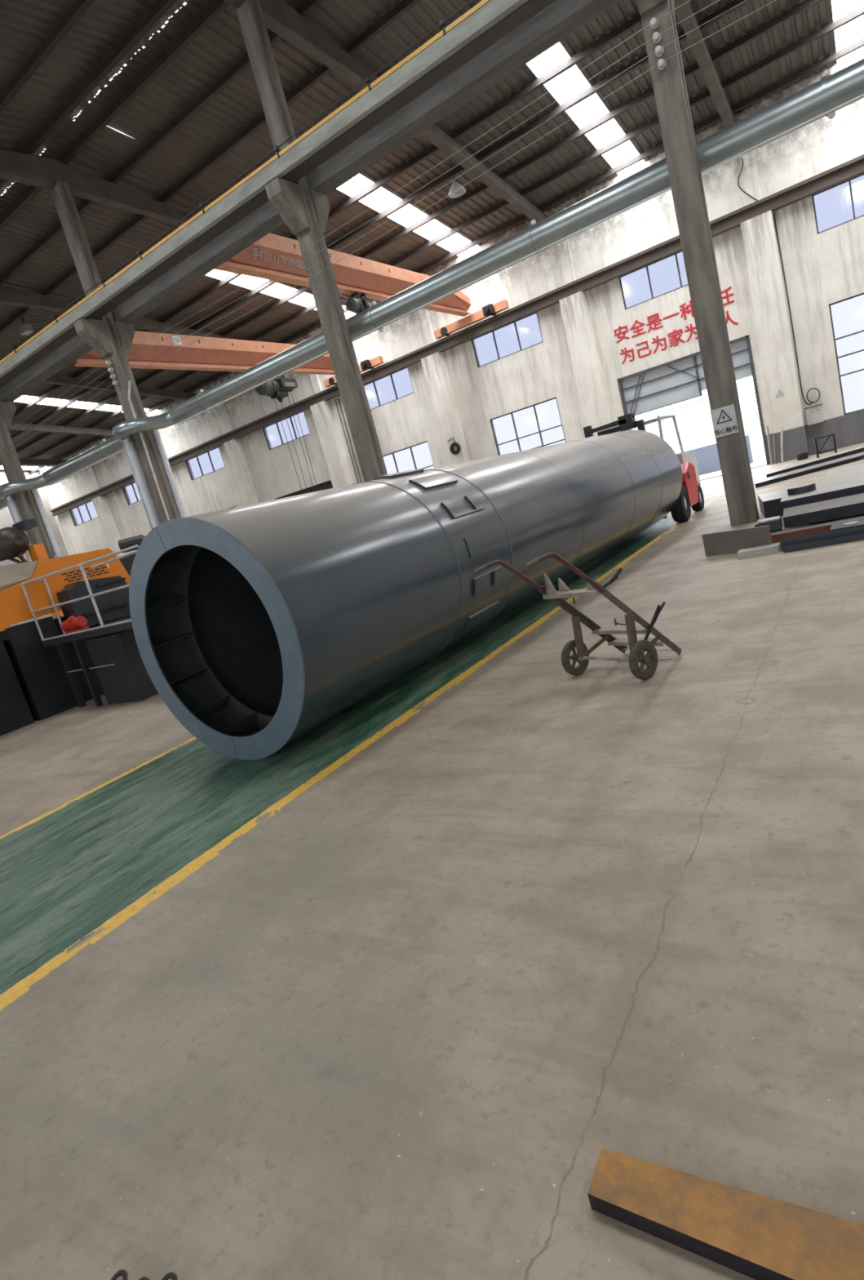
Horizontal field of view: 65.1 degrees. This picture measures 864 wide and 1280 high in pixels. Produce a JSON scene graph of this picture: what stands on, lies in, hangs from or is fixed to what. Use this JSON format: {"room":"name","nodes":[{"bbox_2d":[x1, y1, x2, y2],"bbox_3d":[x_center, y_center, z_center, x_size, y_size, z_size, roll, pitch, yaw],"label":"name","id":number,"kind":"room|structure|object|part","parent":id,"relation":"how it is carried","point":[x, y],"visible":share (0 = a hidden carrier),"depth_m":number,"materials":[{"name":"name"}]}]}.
{"room":"factory workshop","nodes":[
{"label":"factory workshop","id":0,"kind":"room"},
{"bbox_2d":[0,471,68,626],"bbox_3d":[-36.015,-2.451,35.370,0.300,13.200,35.300,-8,13,34],"label":"wall","id":1,"kind":"structure","parent":0,"point":[6,518],"depth_m":47.86,"materials":[{"name":"white paint"}]},
{"bbox_2d":[0,442,863,1279],"bbox_3d":[-9.223,0.523,19.319,61.000,0.200,35.300,-8,13,34],"label":"floor","id":2,"kind":"structure","parent":0,"point":[380,993],"depth_m":2.58,"materials":[{"name":"concrete"}]},
{"bbox_2d":[0,400,54,559],"bbox_3d":[-14.051,-5.399,22.870,0.400,12.200,1.530,-8,13,34],"label":"concrete column","id":3,"kind":"structure","parent":2,"relation":"on","point":[10,460],"depth_m":22.80,"materials":[{"name":"grey concrete"}]},
{"bbox_2d":[0,436,124,561],"bbox_3d":[-10.819,-4.206,21.900,7.295,3.807,1.466,-10,12,25],"label":"ventilation duct","id":4,"kind":"object","parent":3,"relation":"attached to","point":[108,449],"visible":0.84,"depth_m":22.36,"materials":[{"name":"grey metal"}]},
{"bbox_2d":[0,518,63,618],"bbox_3d":[-10.988,-0.963,17.993,3.266,4.009,0.980,-8,13,34],"label":"machine","id":5,"kind":"object","parent":2,"relation":"on","point":[14,542],"visible":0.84,"depth_m":17.00,"materials":[{"name":"metal"}]},
{"bbox_3d":[-11.213,-1.816,17.688,3.100,0.756,0.400,-8,13,34],"label":"cradle frame","id":6,"kind":"part","parent":5,"relation":"part of","materials":[{"name":"metal"}]},
{"bbox_2d":[0,544,159,736],"bbox_3d":[-6.086,-0.075,10.449,5.970,2.600,6.200,-8,13,34],"label":"machine","id":7,"kind":"object","parent":2,"relation":"on","point":[49,666],"visible":0.84,"depth_m":10.71,"materials":[{"name":"metal"}]},
{"bbox_3d":[-8.200,1.205,10.145,2.570,1.360,2.780,-8,13,34],"label":"casing","id":8,"kind":"part","parent":7,"relation":"part of","materials":[{"name":"black metal"}]},
{"bbox_3d":[-7.252,0.585,11.598,2.620,1.520,0.740,-8,13,34],"label":"casing","id":9,"kind":"part","parent":7,"relation":"part of","materials":[{"name":"black metal"}]},
{"bbox_2d":[0,547,130,631],"bbox_3d":[-7.466,-0.450,10.710,1.700,0.920,5.020,-8,13,34],"label":"hood","id":10,"kind":"object","parent":7,"relation":"attached to","point":[15,608],"depth_m":11.03,"materials":[{"name":"orange metal"}]},
{"bbox_3d":[-5.811,0.555,10.894,0.080,1.100,0.090,-8,13,34],"label":"leg","id":11,"kind":"part","parent":7,"relation":"part of","materials":[{"name":"metal"}]},
{"bbox_3d":[-5.617,-0.248,10.643,0.456,0.279,0.202,-8,13,34],"label":"pump motor","id":12,"kind":"part","parent":7,"relation":"part of","materials":[{"name":"red metal"}]},
{"bbox_3d":[-4.881,-0.670,9.956,3.310,0.978,0.438,-8,13,34],"label":"guard rail","id":13,"kind":"part","parent":7,"relation":"part of","materials":[{"name":"silver metal"}]},
{"bbox_2d":[62,563,110,582],"bbox_3d":[-5.912,-1.167,11.590,0.007,0.195,0.860,-8,13,34],"label":"vent","id":14,"kind":"object","parent":7,"relation":"attached to","point":[75,575],"depth_m":11.60,"materials":[{"name":"orange metal"}]},
{"bbox_3d":[-5.325,0.517,10.471,0.080,1.080,0.070,-8,13,34],"label":"leg","id":15,"kind":"part","parent":7,"relation":"part of","materials":[{"name":"metal"}]},
{"bbox_3d":[-6.433,0.133,12.982,2.500,1.450,2.600,-8,13,34],"label":"casing","id":16,"kind":"part","parent":7,"relation":"part of","materials":[{"name":"black metal"}]},
{"bbox_2d":[50,179,180,523],"bbox_3d":[-8.180,-6.192,18.825,0.648,12.200,1.530,-8,13,34],"label":"concrete column","id":17,"kind":"structure","parent":2,"relation":"on","point":[110,339],"depth_m":18.48,"materials":[{"name":"concrete"}]},
{"bbox_2d":[111,57,863,529],"bbox_3d":[3.738,-6.072,11.361,29.153,3.807,1.629,-8,13,34],"label":"ventilation duct","id":18,"kind":"object","parent":17,"relation":"attached to","point":[840,89],"visible":0.91,"depth_m":12.61,"materials":[{"name":"grey metal"}]},
{"bbox_2d":[111,1269,128,1279],"bbox_3d":[-0.762,1.559,1.647,0.051,0.022,0.041,-8,13,34],"label":"scrap","id":19,"kind":"object","parent":2,"relation":"on","point":[123,1273],"visible":1,"depth_m":1.65,"materials":[{"name":"grey metal"}]},
{"bbox_2d":[118,534,145,577],"bbox_3d":[-5.427,-0.912,13.884,2.460,2.590,1.096,-8,13,34],"label":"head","id":20,"kind":"object","parent":2,"relation":"on","point":[127,562],"visible":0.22,"depth_m":13.40},
{"bbox_3d":[-5.810,-1.940,13.442,0.762,0.280,0.377,-16,11,-5],"label":"motor","id":21,"kind":"part","parent":20,"relation":"part of","materials":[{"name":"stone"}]},
{"bbox_2d":[138,1276,149,1279],"bbox_3d":[-0.694,1.546,1.615,0.051,0.022,0.041,-8,13,34],"label":"scrap","id":22,"kind":"object","parent":2,"relation":"on","point":[143,1277],"visible":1,"depth_m":1.63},
{"bbox_2d":[161,1271,177,1279],"bbox_3d":[-0.627,1.530,1.610,0.051,0.022,0.041,-8,13,34],"label":"scrap","id":23,"kind":"object","parent":2,"relation":"on","point":[172,1275],"visible":1,"depth_m":1.62,"materials":[{"name":"grey metal"}]},
{"bbox_2d":[235,0,387,481],"bbox_3d":[-2.184,-7.001,14.693,0.400,12.200,1.530,-8,13,34],"label":"concrete column","id":24,"kind":"structure","parent":2,"relation":"on","point":[304,210],"depth_m":14.36,"materials":[{"name":"grey concrete"}]},
{"bbox_2d":[128,429,682,759],"bbox_3d":[1.173,-1.629,9.746,2.052,2.113,10.962,-7,13,36],"label":"pipe","id":25,"kind":"object","parent":2,"relation":"on","point":[257,625],"visible":0.99,"depth_m":6.31,"materials":[{"name":"metal"}]},
{"bbox_3d":[-0.354,-1.814,7.421,0.218,0.074,0.640,-7,13,36],"label":"saddle plate","id":26,"kind":"part","parent":25,"relation":"part of","materials":[{"name":"metal"}]},
{"bbox_3d":[0.021,-1.692,7.209,0.195,0.156,0.641,-7,13,36],"label":"saddle plate","id":27,"kind":"part","parent":25,"relation":"part of","materials":[{"name":"metal"}]},
{"bbox_3d":[0.543,-0.271,7.382,0.124,0.140,0.651,-7,13,36],"label":"saddle plate","id":28,"kind":"part","parent":25,"relation":"part of","materials":[{"name":"metal"}]},
{"bbox_3d":[0.538,-1.030,7.089,0.037,0.219,0.671,-7,13,36],"label":"saddle plate","id":29,"kind":"part","parent":25,"relation":"part of","materials":[{"name":"metal"}]},
{"bbox_2d":[471,551,681,679],"bbox_3d":[1.135,-0.199,5.094,1.416,1.124,0.740,-22,13,-33],"label":"cart","id":30,"kind":"object","parent":2,"relation":"on","point":[637,646],"visible":1,"depth_m":5.13,"materials":[{"name":"metal"}]},
{"bbox_3d":[0.602,-0.430,5.049,0.673,0.396,0.033,-22,13,-33],"label":"handle","id":31,"kind":"part","parent":30,"relation":"part of","materials":[{"name":"brown metal"}]},
{"bbox_3d":[0.913,-0.428,4.607,0.673,0.396,0.033,-22,13,-33],"label":"handle","id":32,"kind":"part","parent":30,"relation":"part of","materials":[{"name":"brown metal"}]},
{"bbox_3d":[1.252,-0.150,5.487,0.835,0.819,0.042,-22,13,-33],"label":"rail","id":33,"kind":"part","parent":30,"relation":"part of","materials":[{"name":"metal"}]},
{"bbox_3d":[1.294,-0.444,4.866,0.220,0.102,0.034,-21,12,-27],"label":"clamp lever","id":34,"kind":"part","parent":30,"relation":"part of","materials":[{"name":"black metal"}]},
{"bbox_3d":[1.544,-0.148,5.073,0.835,0.819,0.042,-22,13,-33],"label":"rail","id":35,"kind":"part","parent":30,"relation":"part of","materials":[{"name":"brown metal"}]},
{"bbox_3d":[1.664,0.017,5.468,0.104,0.030,0.536,-22,13,-33],"label":"foot plate","id":36,"kind":"part","parent":30,"relation":"part of","materials":[{"name":"grey metal"}]},
{"bbox_3d":[1.677,-0.140,5.123,0.296,0.229,0.037,-21,12,-28],"label":"lever","id":37,"kind":"part","parent":30,"relation":"part of","materials":[{"name":"black metal"}]},
{"bbox_2d":[583,413,704,522],"bbox_3d":[4.559,-3.677,14.775,1.872,2.420,4.050,-8,13,34],"label":"forklift","id":38,"kind":"object","parent":2,"relation":"on","point":[691,495],"visible":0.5,"depth_m":14.33,"materials":[{"name":"red metal"}]},
{"bbox_2d":[635,0,759,526],"bbox_3d":[3.837,-7.814,10.544,0.405,12.200,1.530,-8,13,34],"label":"concrete column","id":39,"kind":"structure","parent":2,"relation":"on","point":[668,80],"depth_m":10.74,"materials":[{"name":"concrete"}]},
{"bbox_2d":[0,0,555,388],"bbox_3d":[-10.696,-8.503,18.949,60.600,0.455,0.600,-8,13,34],"label":"girder","id":40,"kind":"object","parent":39,"relation":"on","point":[488,21],"visible":1,"depth_m":13.17,"materials":[{"name":"metal"}]},
{"bbox_2d":[0,0,622,400],"bbox_3d":[-10.139,-8.797,19.815,60.600,0.420,0.480,-8,13,34],"label":"girder","id":41,"kind":"object","parent":39,"relation":"on","point":[561,19],"visible":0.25,"depth_m":13.50,"materials":[{"name":"grey metal"}]},
{"bbox_2d":[74,330,383,386],"bbox_3d":[-7.618,-10.901,26.103,3.500,1.165,14.900,-8,13,34],"label":"crane","id":42,"kind":"object","parent":41,"relation":"on","point":[206,353],"visible":0.69,"depth_m":24.72,"materials":[{"name":"orange metal"}]},
{"bbox_3d":[-8.917,-10.468,23.645,0.010,0.300,0.350,-8,13,34],"label":"capacity plate","id":43,"kind":"part","parent":42,"relation":"part of","materials":[{"name":"metal"}]},
{"bbox_2d":[255,374,318,493],"bbox_3d":[-5.910,-8.477,28.039,0.784,5.390,1.850,-8,13,34],"label":"electric hoist","id":44,"kind":"object","parent":42,"relation":"hanging from","point":[278,388],"visible":0.62,"depth_m":27.74,"materials":[{"name":"black metal"}]},
{"bbox_3d":[-6.766,-10.164,27.194,0.709,0.720,0.600,-8,13,34],"label":"motor","id":45,"kind":"part","parent":44,"relation":"part of","materials":[{"name":"grey metal"}]},
{"bbox_3d":[-3.106,-12.698,31.230,0.400,0.340,0.360,-8,13,34],"label":"drive motor","id":46,"kind":"part","parent":42,"relation":"part of","materials":[{"name":"black metal"}]},
{"bbox_2d":[214,232,509,338],"bbox_3d":[-2.293,-11.757,22.384,3.500,1.445,14.900,-8,13,34],"label":"crane","id":47,"kind":"object","parent":41,"relation":"on","point":[380,282],"visible":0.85,"depth_m":21.62,"materials":[{"name":"orange metal"}]},
{"bbox_2d":[346,291,374,314],"bbox_3d":[-2.355,-10.936,22.091,0.486,0.825,1.147,-8,13,34],"label":"electric hoist","id":48,"kind":"object","parent":47,"relation":"hanging from","point":[356,305],"visible":0.87,"depth_m":21.89,"materials":[{"name":"black metal"}]},
{"bbox_3d":[-2.564,-10.784,21.800,0.440,0.446,0.372,-8,13,34],"label":"motor","id":49,"kind":"part","parent":48,"relation":"part of","materials":[{"name":"grey metal"}]},
{"bbox_3d":[2.255,-13.421,27.536,0.400,0.340,0.360,-8,13,34],"label":"drive motor","id":50,"kind":"part","parent":47,"relation":"part of","materials":[{"name":"black metal"}]},
{"bbox_2d":[0,0,691,435],"bbox_3d":[-3.071,-8.228,14.445,42.500,0.177,0.009,-8,13,34],"label":"wire","id":51,"kind":"object","parent":39,"relation":"attached to","point":[690,0],"visible":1,"depth_m":12.57,"materials":[{"name":"grey metal"}]},
{"bbox_2d":[0,0,719,442],"bbox_3d":[-3.022,-8.047,14.480,42.500,0.177,0.009,-8,13,34],"label":"wire","id":52,"kind":"object","parent":39,"relation":"attached to","point":[718,0],"visible":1,"depth_m":12.50,"materials":[{"name":"grey metal"}]},
{"bbox_2d":[0,0,746,448],"bbox_3d":[-2.976,-7.877,14.514,42.500,0.177,0.009,-8,13,34],"label":"wire","id":53,"kind":"object","parent":39,"relation":"attached to","point":[746,0],"visible":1,"depth_m":12.38,"materials":[{"name":"grey metal"}]},
{"bbox_2d":[0,0,776,456],"bbox_3d":[-2.930,-7.706,14.547,42.500,0.177,0.009,-8,13,34],"label":"wire","id":54,"kind":"object","parent":39,"relation":"attached to","point":[775,0],"visible":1,"depth_m":12.14,"materials":[{"name":"grey metal"}]},
{"bbox_3d":[4.846,-3.623,11.219,0.370,0.460,0.012,-8,13,34],"label":"warning plate","id":55,"kind":"part","parent":39,"relation":"part of","materials":[{"name":"white plastic"}]},
{"bbox_2d":[587,1147,863,1279],"bbox_3d":[0.865,1.190,1.239,1.185,0.045,0.195,-8,13,34],"label":"steel beam","id":56,"kind":"structure","parent":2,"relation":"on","point":[755,1236],"depth_m":1.40,"materials":[{"name":"orange metal"}]},
{"bbox_2d":[702,524,773,556],"bbox_3d":[4.046,-1.308,9.001,0.045,0.310,0.932,-22,13,-32],"label":"plank","id":57,"kind":"object","parent":2,"relation":"on","point":[728,542],"visible":0.81,"depth_m":8.99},
{"bbox_2d":[737,542,781,559],"bbox_3d":[4.126,-1.122,8.540,0.470,0.085,0.220,-8,13,34],"label":"tube","id":58,"kind":"object","parent":2,"relation":"on","point":[774,548],"visible":0.9,"depth_m":8.47,"materials":[{"name":"grey metal"}]},
{"bbox_2d":[755,515,782,532],"bbox_3d":[4.667,-1.535,9.390,0.333,0.280,0.250,-8,13,34],"label":"block","id":59,"kind":"object","parent":2,"relation":"on","point":[775,524],"visible":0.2,"depth_m":9.28,"materials":[{"name":"grey metal"}]},
{"bbox_3d":[4.654,-1.662,9.358,0.270,0.020,0.240,-8,13,34],"label":"lid","id":60,"kind":"part","parent":59,"relation":"part of","materials":[{"name":"grey metal"}]},
{"bbox_2d":[766,426,773,464],"bbox_3d":[11.877,-6.845,23.810,0.070,1.340,0.467,-8,13,34],"label":"bar","id":61,"kind":"object","parent":2,"relation":"on","point":[767,427],"visible":1,"depth_m":23.79,"materials":[{"name":"grey metal"}]},
{"bbox_2d":[773,434,777,463],"bbox_3d":[12.049,-6.696,23.755,0.070,0.997,0.467,-6,14,41],"label":"bar","id":62,"kind":"object","parent":2,"relation":"on","point":[775,436],"visible":1,"depth_m":23.73,"materials":[{"name":"metal"}]},
{"bbox_2d":[781,427,783,462],"bbox_3d":[12.214,-6.792,23.614,0.476,1.144,0.068,-24,14,-40],"label":"bar","id":63,"kind":"object","parent":2,"relation":"on","point":[782,437],"visible":1,"depth_m":23.60,"materials":[{"name":"grey metal"}]},
{"bbox_2d":[795,451,808,461],"bbox_3d":[12.377,-6.149,22.626,0.380,0.240,0.380,-8,13,34],"label":"bucket","id":64,"kind":"object","parent":2,"relation":"on","point":[802,455],"visible":1,"depth_m":22.50,"materials":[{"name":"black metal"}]},
{"bbox_2d":[797,523,813,527],"bbox_3d":[5.265,-1.637,9.523,0.140,0.120,0.880,-8,13,34],"label":"bearer","id":65,"kind":"object","parent":2,"relation":"on","point":[811,523],"visible":0.2,"depth_m":9.17,"materials":[{"name":"brown wood"}]},
{"bbox_2d":[783,493,863,528],"bbox_3d":[6.619,-1.955,8.553,3.980,0.150,1.020,-8,13,34],"label":"plate","id":66,"kind":"object","parent":65,"relation":"on","point":[853,504],"visible":1,"depth_m":9.07,"materials":[{"name":"black metal"}]},
{"bbox_2d":[755,451,863,488],"bbox_3d":[10.386,-4.587,17.701,4.452,0.100,0.998,-15,11,1],"label":"plate","id":67,"kind":"object","parent":2,"relation":"on","point":[859,456],"visible":1,"depth_m":17.25,"materials":[{"name":"black metal"}]},
{"bbox_2d":[766,445,863,477],"bbox_3d":[11.203,-5.147,19.162,4.472,0.110,0.872,-16,11,-7],"label":"plate","id":68,"kind":"object","parent":67,"relation":"on","point":[858,450],"visible":0.8,"depth_m":18.73,"materials":[{"name":"beige metal"}]},
{"bbox_2d":[758,471,863,518],"bbox_3d":[7.724,-2.657,10.888,4.650,0.300,1.750,-8,13,34],"label":"plate","id":69,"kind":"object","parent":2,"relation":"on","point":[769,502],"visible":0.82,"depth_m":11.46,"materials":[{"name":"grey metal"}]},
{"bbox_2d":[770,515,863,542],"bbox_3d":[6.128,-1.589,8.106,3.960,0.110,0.260,-8,13,34],"label":"beam","id":70,"kind":"structure","parent":2,"relation":"on","point":[777,536],"depth_m":8.85,"materials":[{"name":"brown metal"}]},
{"bbox_2d":[780,525,863,551],"bbox_3d":[5.825,-1.368,7.356,3.660,0.120,0.130,-8,13,34],"label":"channel","id":71,"kind":"object","parent":2,"relation":"on","point":[860,529],"visible":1,"depth_m":8.10,"materials":[{"name":"metal"}]},
{"bbox_2d":[783,532,863,552],"bbox_3d":[5.776,-1.305,7.237,3.620,0.070,0.110,-8,13,34],"label":"channel","id":72,"kind":"object","parent":2,"relation":"on","point":[859,536],"visible":1,"depth_m":7.98,"materials":[{"name":"metal"}]},
{"bbox_2d":[814,432,837,457],"bbox_3d":[12.412,-6.123,21.341,0.550,0.645,0.393,-8,13,34],"label":"stand","id":73,"kind":"object","parent":2,"relation":"on","point":[818,451],"visible":0.87,"depth_m":21.24,"materials":[{"name":"black metal"}]},
{"bbox_2d":[820,462,863,480],"bbox_3d":[10.519,-3.899,14.079,4.200,0.060,3.000,-8,13,34],"label":"sheet","id":74,"kind":"object","parent":2,"relation":"on","point":[859,468],"visible":0.55,"depth_m":14.92,"materials":[{"name":"white metal"}]},
{"bbox_2d":[830,518,863,531],"bbox_3d":[6.242,-1.514,7.521,3.130,0.125,0.470,-8,13,34],"label":"sheet","id":75,"kind":"object","parent":2,"relation":"on","point":[836,526],"visible":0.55,"depth_m":8.20,"materials":[{"name":"metal"}]},
{"bbox_2d":[842,520,858,525],"bbox_3d":[5.108,-1.424,8.260,0.170,0.008,0.170,-8,13,34],"label":"round disc","id":76,"kind":"object","parent":75,"relation":"on","point":[856,522],"visible":1,"depth_m":8.24,"materials":[{"name":"white metal"}]},
{"bbox_3d":[-19.944,-4.604,26.930,0.400,12.200,1.530,-8,13,34],"label":"concrete column","id":77,"kind":"structure","parent":2,"relation":"on","visible":0},
{"bbox_2d":[0,497,7,510],"bbox_3d":[-23.975,-4.011,30.539,24.200,0.650,0.506,-8,13,34],"label":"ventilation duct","id":78,"kind":"object","parent":77,"relation":"attached to","point":[3,504],"visible":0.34,"depth_m":24.63,"materials":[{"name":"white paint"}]},
{"bbox_3d":[5.727,-2.013,10.444,0.140,0.260,0.900,-8,13,34],"label":"bearer","id":79,"kind":"object","parent":2,"relation":"on","visible":0},
{"bbox_2d":[780,477,863,509],"bbox_3d":[7.151,-2.404,9.483,4.060,0.110,1.150,-8,13,34],"label":"plate","id":80,"kind":"object","parent":79,"relation":"on","point":[854,486],"visible":1,"depth_m":9.96,"materials":[{"name":"metal"}]},
{"bbox_2d":[787,483,816,495],"bbox_3d":[5.728,-2.328,10.488,0.386,0.099,0.156,-9,12,29],"label":"curved offcut","id":81,"kind":"object","parent":80,"relation":"on","point":[811,487],"visible":1,"depth_m":10.43,"materials":[{"name":"metal"}]},
{"bbox_2d":[0,0,863,474],"bbox_3d":[-12.293,-10.580,17.038,61.000,2.916,35.600,-8,13,34],"label":"ceiling","id":82,"kind":"structure","parent":0,"point":[147,110],"depth_m":19.36,"materials":[{"name":"metal"}]},
{"bbox_3d":[-29.598,-11.405,44.575,1.000,0.920,8.000,-8,13,34],"label":"daylight panel","id":83,"kind":"part","parent":82,"relation":"part of","materials":[{"name":"white plastic"}]},
{"bbox_2d":[17,317,34,335],"bbox_3d":[-15.587,-12.023,25.884,0.450,0.550,0.300,-8,13,34],"label":"lamp","id":84,"kind":"object","parent":82,"relation":"attached to","point":[25,329],"visible":1,"depth_m":25.82,"materials":[{"name":"black metal"}]},
{"bbox_3d":[-18.816,-12.860,37.145,1.050,0.920,8.000,-8,13,34],"label":"daylight panel","id":85,"kind":"part","parent":82,"relation":"part of","materials":[{"name":"white plastic"}]},
{"bbox_3d":[-6.151,-14.570,28.419,1.000,0.920,8.000,-8,13,34],"label":"daylight panel","id":86,"kind":"part","parent":82,"relation":"part of","materials":[{"name":"white plastic"}]},
{"bbox_3d":[-0.659,-15.311,24.635,0.980,0.920,8.000,-8,13,34],"label":"daylight panel","id":87,"kind":"part","parent":82,"relation":"part of","materials":[{"name":"white plastic"}]},
{"bbox_2d":[448,158,466,198],"bbox_3d":[0.673,-14.736,21.509,0.560,1.020,0.560,-8,13,34],"label":"pendant lamp","id":88,"kind":"object","parent":82,"relation":"hanging from","point":[455,185],"visible":0.97,"depth_m":21.49,"materials":[{"name":"metal"}]},
{"bbox_3d":[0.757,-14.422,21.569,0.560,0.360,0.560,-8,13,34],"label":"lamp shade","id":89,"kind":"part","parent":88,"relation":"part of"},
{"bbox_3d":[4.918,-16.064,20.792,0.950,0.920,8.000,-8,13,34],"label":"daylight panel","id":90,"kind":"part","parent":82,"relation":"part of","materials":[{"name":"white plastic"}]},
{"bbox_3d":[10.520,-16.820,16.932,1.000,0.920,8.000,-8,13,34],"label":"daylight panel","id":91,"kind":"part","parent":82,"relation":"part of","materials":[{"name":"white plastic"}]},
{"bbox_2d":[38,48,863,556],"bbox_3d":[-1.802,-10.041,32.158,61.000,11.350,0.766,-8,13,34],"label":"wall","id":92,"kind":"structure","parent":0,"point":[579,360],"depth_m":26.32,"materials":[{"name":"white paint"}]},
{"bbox_2d":[69,500,97,526],"bbox_3d":[-24.220,-8.825,47.158,3.120,1.210,0.080,-8,13,34],"label":"window","id":93,"kind":"structure","parent":92,"relation":"in","point":[86,512],"depth_m":47.19,"materials":[{"name":"glass"}]},
{"bbox_2d":[122,482,141,505],"bbox_3d":[-18.737,-9.565,43.380,3.120,1.210,0.080,-8,13,34],"label":"window","id":94,"kind":"structure","parent":92,"relation":"in","point":[132,495],"depth_m":43.86,"materials":[{"name":"glass"}]},
{"bbox_2d":[186,447,225,479],"bbox_3d":[-13.253,-10.305,39.602,3.120,1.210,0.080,-8,13,34],"label":"window","id":95,"kind":"structure","parent":92,"relation":"in","point":[211,461],"depth_m":39.60,"materials":[{"name":"glass"}]},
{"bbox_2d":[262,411,310,449],"bbox_3d":[-7.688,-11.056,35.767,3.120,1.210,0.080,-8,13,34],"label":"window","id":96,"kind":"structure","parent":92,"relation":"in","point":[274,433],"depth_m":35.79,"materials":[{"name":"glass"}]},
{"bbox_2d":[275,480,333,499],"bbox_3d":[-6.387,-6.032,36.821,4.350,4.360,0.060,-8,13,34],"label":"door","id":97,"kind":"structure","parent":92,"relation":"in","point":[326,485],"depth_m":36.00,"materials":[{"name":"black metal"}]},
{"bbox_2d":[334,399,359,482],"bbox_3d":[-3.924,-8.678,34.042,0.065,6.750,0.065,-22,13,-32],"label":"riser pipe","id":98,"kind":"object","parent":92,"relation":"attached to","point":[335,399],"visible":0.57,"depth_m":33.77,"materials":[{"name":"grey metal"}]},
{"bbox_2d":[337,397,362,481],"bbox_3d":[-3.761,-8.700,33.930,0.083,6.750,0.083,-22,13,-32],"label":"riser pipe","id":99,"kind":"object","parent":92,"relation":"attached to","point":[339,401],"visible":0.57,"depth_m":33.66,"materials":[{"name":"metal"}]},
{"bbox_2d":[364,366,413,409],"bbox_3d":[-2.205,-11.796,31.989,3.120,1.210,0.080,-8,13,34],"label":"window","id":100,"kind":"structure","parent":92,"relation":"in","point":[396,385],"depth_m":31.85,"materials":[{"name":"glass"}]},
{"bbox_2d":[382,440,435,474],"bbox_3d":[-1.004,-7.418,32.821,3.180,3.620,0.080,-8,13,34],"label":"window","id":101,"kind":"structure","parent":92,"relation":"in","point":[418,456],"depth_m":32.37,"materials":[{"name":"glass"}]},
{"bbox_2d":[448,437,460,454],"bbox_3d":[0.998,-8.685,30.313,0.575,0.768,0.129,-8,13,34],"label":"coil","id":102,"kind":"object","parent":92,"relation":"hanging from","point":[457,445],"visible":1,"depth_m":30.26,"materials":[{"name":"black rubber"}]},
{"bbox_2d":[49,154,863,515],"bbox_3d":[-2.393,-12.457,31.420,60.600,0.470,0.340,-8,13,34],"label":"trim","id":103,"kind":"structure","parent":92,"relation":"attached to","point":[855,167],"depth_m":26.78,"materials":[{"name":"metal"}]},
{"bbox_2d":[471,311,543,367],"bbox_3d":[3.131,-12.517,28.312,3.120,1.210,0.080,-8,13,34],"label":"window","id":104,"kind":"structure","parent":92,"relation":"in","point":[524,333],"depth_m":28.28,"materials":[{"name":"glass"}]},
{"bbox_2d":[489,396,566,455],"bbox_3d":[4.316,-8.137,29.155,3.180,3.620,0.080,-8,13,34],"label":"window","id":105,"kind":"structure","parent":92,"relation":"in","point":[540,424],"depth_m":28.91,"materials":[{"name":"glass"}]},
{"bbox_2d":[618,250,688,310],"bbox_3d":[8.451,-13.235,24.647,3.120,1.210,0.080,-8,13,34],"label":"window","id":106,"kind":"structure","parent":92,"relation":"in","point":[668,274],"depth_m":24.84,"materials":[{"name":"glass"}]},
{"bbox_2d":[613,286,738,364],"bbox_3d":[8.870,-11.521,24.878,4.266,1.394,0.025,-8,13,34],"label":"lettering","id":107,"kind":"object","parent":92,"relation":"attached to","point":[728,317],"depth_m":25.12},
{"bbox_2d":[617,334,770,480],"bbox_3d":[9.832,-8.323,25.627,4.750,4.560,0.350,-8,13,34],"label":"door","id":108,"kind":"structure","parent":92,"relation":"in","point":[682,379],"depth_m":25.53,"materials":[{"name":"metal"}]},
{"bbox_3d":[9.472,-9.743,25.382,4.550,1.430,0.040,-8,13,34],"label":"panel","id":109,"kind":"part","parent":108,"relation":"part of","materials":[{"name":"grey metal"}]},
{"bbox_2d":[737,158,758,200],"bbox_3d":[10.399,-15.170,22.395,0.511,1.442,0.031,-8,13,34],"label":"loose cable","id":110,"kind":"object","parent":92,"relation":"attached to","point":[744,192],"visible":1,"depth_m":22.44,"materials":[{"name":"grey metal"}]},
{"bbox_2d":[773,212,824,425],"bbox_3d":[12.367,-10.802,22.782,0.586,6.980,0.219,-8,13,34],"label":"conduit","id":111,"kind":"object","parent":92,"relation":"attached to","point":[814,414],"visible":1,"depth_m":23.21,"materials":[{"name":"metal"}]},
{"bbox_2d":[812,173,863,234],"bbox_3d":[13.673,-13.939,21.049,3.120,1.210,0.080,-8,13,34],"label":"window","id":112,"kind":"structure","parent":92,"relation":"in","point":[842,203],"depth_m":21.53,"materials":[{"name":"glass"}]},
{"bbox_2d":[829,292,863,414],"bbox_3d":[14.906,-9.566,21.858,3.180,3.620,0.080,-8,13,34],"label":"window","id":113,"kind":"structure","parent":92,"relation":"in","point":[847,315],"depth_m":22.48,"materials":[{"name":"glass"}]},
{"label":"outside","id":114,"kind":"structure","parent":0,"visible":0},
{"bbox_2d":[699,444,766,479],"bbox_3d":[14.273,-9.455,38.526,50.000,0.200,25.700,-8,13,34],"label":"ground","id":115,"kind":"structure","parent":114,"point":[758,452],"depth_m":30.14,"materials":[{"name":"white concrete"}]},
{"bbox_2d":[676,435,754,475],"bbox_3d":[9.033,-7.638,32.605,11.700,1.200,0.300,-8,13,34],"label":"building wall","id":116,"kind":"structure","parent":115,"relation":"on","point":[707,456],"depth_m":30.14,"materials":[{"name":"paint"}]}
]}

